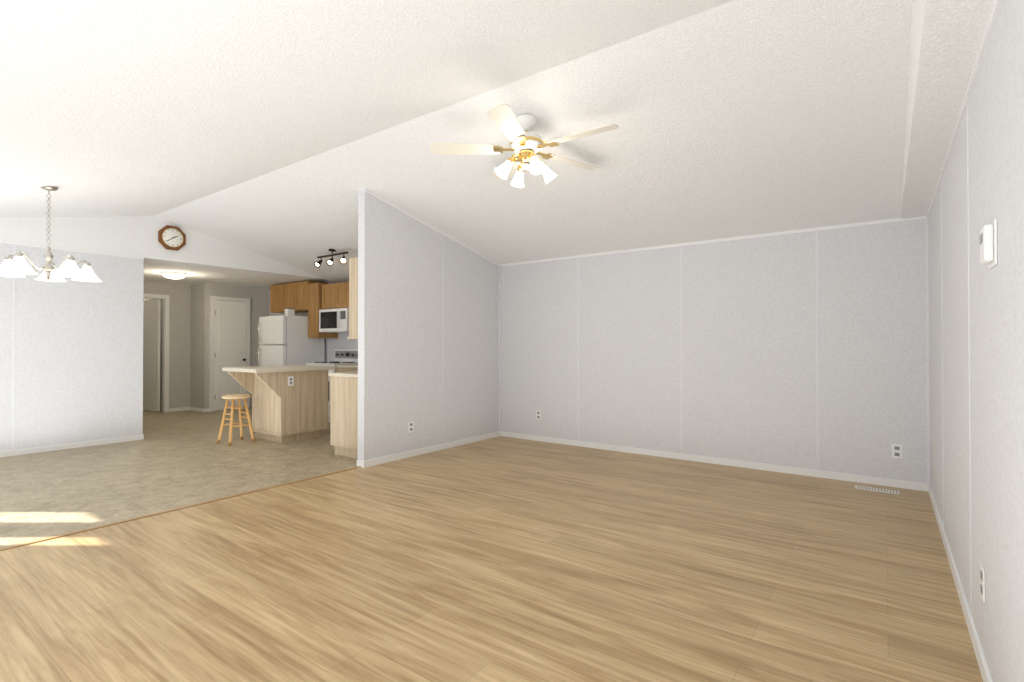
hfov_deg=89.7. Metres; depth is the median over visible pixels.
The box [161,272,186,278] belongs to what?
kitchen ceiling light
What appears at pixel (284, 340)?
fridge
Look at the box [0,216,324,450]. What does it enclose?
wall
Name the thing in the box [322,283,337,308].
upper cabinet
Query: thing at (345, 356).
stove
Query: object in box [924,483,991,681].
baseboard
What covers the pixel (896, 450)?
electrical outlet
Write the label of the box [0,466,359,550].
transition strip
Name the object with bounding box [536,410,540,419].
electrical outlet
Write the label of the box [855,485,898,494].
floor vent
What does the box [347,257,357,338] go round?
upper cabinet
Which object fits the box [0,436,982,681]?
floor
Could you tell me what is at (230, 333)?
closet door
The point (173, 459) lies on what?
floor
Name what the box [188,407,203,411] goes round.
baseboard
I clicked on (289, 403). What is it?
kitchen island
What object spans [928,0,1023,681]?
wall
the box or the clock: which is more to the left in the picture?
the clock
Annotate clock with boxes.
[158,225,185,250]
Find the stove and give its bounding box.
[306,349,357,422]
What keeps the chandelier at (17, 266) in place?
hanging from the ceiling at (282, 130)
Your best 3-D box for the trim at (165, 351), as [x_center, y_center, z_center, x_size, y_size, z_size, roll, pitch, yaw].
[-6.522,0.223,8.958,0.115,2.110,0.950,0,-1,36]
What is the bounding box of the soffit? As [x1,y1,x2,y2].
[901,0,993,218]
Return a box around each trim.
[0,240,143,258]
[12,100,971,616]
[143,293,169,411]
[209,296,249,411]
[365,188,499,265]
[500,216,923,265]
[925,0,1000,218]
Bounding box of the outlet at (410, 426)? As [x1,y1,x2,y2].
[408,421,413,432]
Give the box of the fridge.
[258,315,324,365]
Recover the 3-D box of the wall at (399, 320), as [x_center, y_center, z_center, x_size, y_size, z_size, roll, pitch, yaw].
[-0.849,-0.298,5.996,0.100,3.100,2.199,0,-1,36]
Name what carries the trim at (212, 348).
attached to the wall at (201, 293)
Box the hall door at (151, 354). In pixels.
[143,300,160,410]
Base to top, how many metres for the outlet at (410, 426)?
0.118 m
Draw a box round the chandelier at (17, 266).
[0,186,102,281]
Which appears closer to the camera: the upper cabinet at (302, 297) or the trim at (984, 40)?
the trim at (984, 40)
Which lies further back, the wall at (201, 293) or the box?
the wall at (201, 293)
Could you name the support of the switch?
attached to the wall at (996, 160)
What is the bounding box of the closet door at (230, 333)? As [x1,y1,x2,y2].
[214,300,245,410]
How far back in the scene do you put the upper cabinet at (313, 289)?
8.70 m
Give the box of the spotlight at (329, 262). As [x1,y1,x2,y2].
[314,249,347,267]
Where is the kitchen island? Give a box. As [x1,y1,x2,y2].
[222,365,333,442]
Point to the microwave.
(336, 320)
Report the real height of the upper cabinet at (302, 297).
0.500 m
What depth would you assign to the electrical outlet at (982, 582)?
1.87 m
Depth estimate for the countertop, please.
7.80 m
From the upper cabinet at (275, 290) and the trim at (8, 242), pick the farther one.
the upper cabinet at (275, 290)
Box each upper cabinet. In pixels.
[270,285,281,312]
[282,282,297,312]
[298,281,305,312]
[306,281,337,336]
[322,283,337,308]
[338,282,348,307]
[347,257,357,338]
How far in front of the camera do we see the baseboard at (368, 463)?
5.71 m
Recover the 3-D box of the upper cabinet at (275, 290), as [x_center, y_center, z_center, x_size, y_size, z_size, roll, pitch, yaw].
[-4.168,-0.777,9.528,0.464,0.500,0.382,0,-1,36]
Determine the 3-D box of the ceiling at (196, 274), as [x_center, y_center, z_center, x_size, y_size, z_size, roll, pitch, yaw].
[-6.614,-1.088,9.450,6.201,0.080,3.700,0,-1,36]
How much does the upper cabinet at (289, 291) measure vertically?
0.500 m
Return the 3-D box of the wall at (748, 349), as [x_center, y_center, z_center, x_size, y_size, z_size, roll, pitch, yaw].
[-0.873,-0.285,7.448,11.035,3.100,0.120,0,-1,36]
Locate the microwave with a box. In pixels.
[319,308,348,332]
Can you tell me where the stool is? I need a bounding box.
[217,394,254,445]
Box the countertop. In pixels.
[336,364,357,371]
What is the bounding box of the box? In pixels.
[285,308,294,315]
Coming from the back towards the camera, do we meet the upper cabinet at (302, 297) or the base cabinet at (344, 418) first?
the upper cabinet at (302, 297)
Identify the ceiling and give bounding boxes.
[0,0,911,282]
[144,259,327,288]
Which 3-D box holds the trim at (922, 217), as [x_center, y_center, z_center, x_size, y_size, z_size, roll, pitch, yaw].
[1.620,-1.017,5.564,4.410,0.030,0.008,0,-1,36]
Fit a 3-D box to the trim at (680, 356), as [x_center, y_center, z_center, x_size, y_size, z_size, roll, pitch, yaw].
[-1.365,-0.034,4.429,7.985,2.422,5.339,0,-1,36]
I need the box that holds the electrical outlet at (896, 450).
[892,444,901,458]
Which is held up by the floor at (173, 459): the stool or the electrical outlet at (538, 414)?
the stool
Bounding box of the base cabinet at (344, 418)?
[328,371,357,458]
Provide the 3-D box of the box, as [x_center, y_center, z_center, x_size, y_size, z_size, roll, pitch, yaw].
[-3.736,-0.487,8.652,0.110,0.125,0.120,0,-1,36]
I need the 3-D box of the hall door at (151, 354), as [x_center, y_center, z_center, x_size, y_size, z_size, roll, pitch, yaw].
[-6.741,0.262,9.448,0.770,2.018,0.235,0,-1,36]
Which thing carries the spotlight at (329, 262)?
attached to the ceiling at (282, 130)
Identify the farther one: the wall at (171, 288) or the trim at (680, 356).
the wall at (171, 288)
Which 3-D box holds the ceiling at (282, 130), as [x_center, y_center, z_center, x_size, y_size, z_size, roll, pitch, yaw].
[-1.613,-1.299,4.057,8.235,0.850,6.550,0,-1,36]
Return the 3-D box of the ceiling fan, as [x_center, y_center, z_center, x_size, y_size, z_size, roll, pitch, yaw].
[0.148,-1.353,3.616,1.259,0.450,1.312,0,-1,36]
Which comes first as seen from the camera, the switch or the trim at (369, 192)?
the switch
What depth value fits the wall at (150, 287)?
9.27 m
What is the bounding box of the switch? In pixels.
[980,219,996,268]
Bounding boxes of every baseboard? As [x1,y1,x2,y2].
[0,434,143,456]
[169,407,187,411]
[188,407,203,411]
[360,431,499,467]
[500,431,923,490]
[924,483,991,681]
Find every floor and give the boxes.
[0,408,357,547]
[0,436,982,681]
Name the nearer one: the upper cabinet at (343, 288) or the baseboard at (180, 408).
the upper cabinet at (343, 288)
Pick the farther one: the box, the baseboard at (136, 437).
the box
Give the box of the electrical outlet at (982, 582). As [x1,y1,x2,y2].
[980,563,984,602]
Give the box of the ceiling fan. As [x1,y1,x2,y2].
[430,104,618,187]
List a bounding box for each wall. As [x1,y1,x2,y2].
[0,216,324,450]
[143,281,165,409]
[166,283,176,407]
[190,283,268,410]
[269,219,926,483]
[358,188,498,460]
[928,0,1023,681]
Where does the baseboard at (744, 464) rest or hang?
attached to the wall at (748, 349)
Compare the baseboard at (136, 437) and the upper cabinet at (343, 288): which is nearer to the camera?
the baseboard at (136, 437)
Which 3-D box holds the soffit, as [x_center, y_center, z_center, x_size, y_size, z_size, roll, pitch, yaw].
[1.494,-1.470,1.739,0.179,0.830,6.349,0,-1,36]

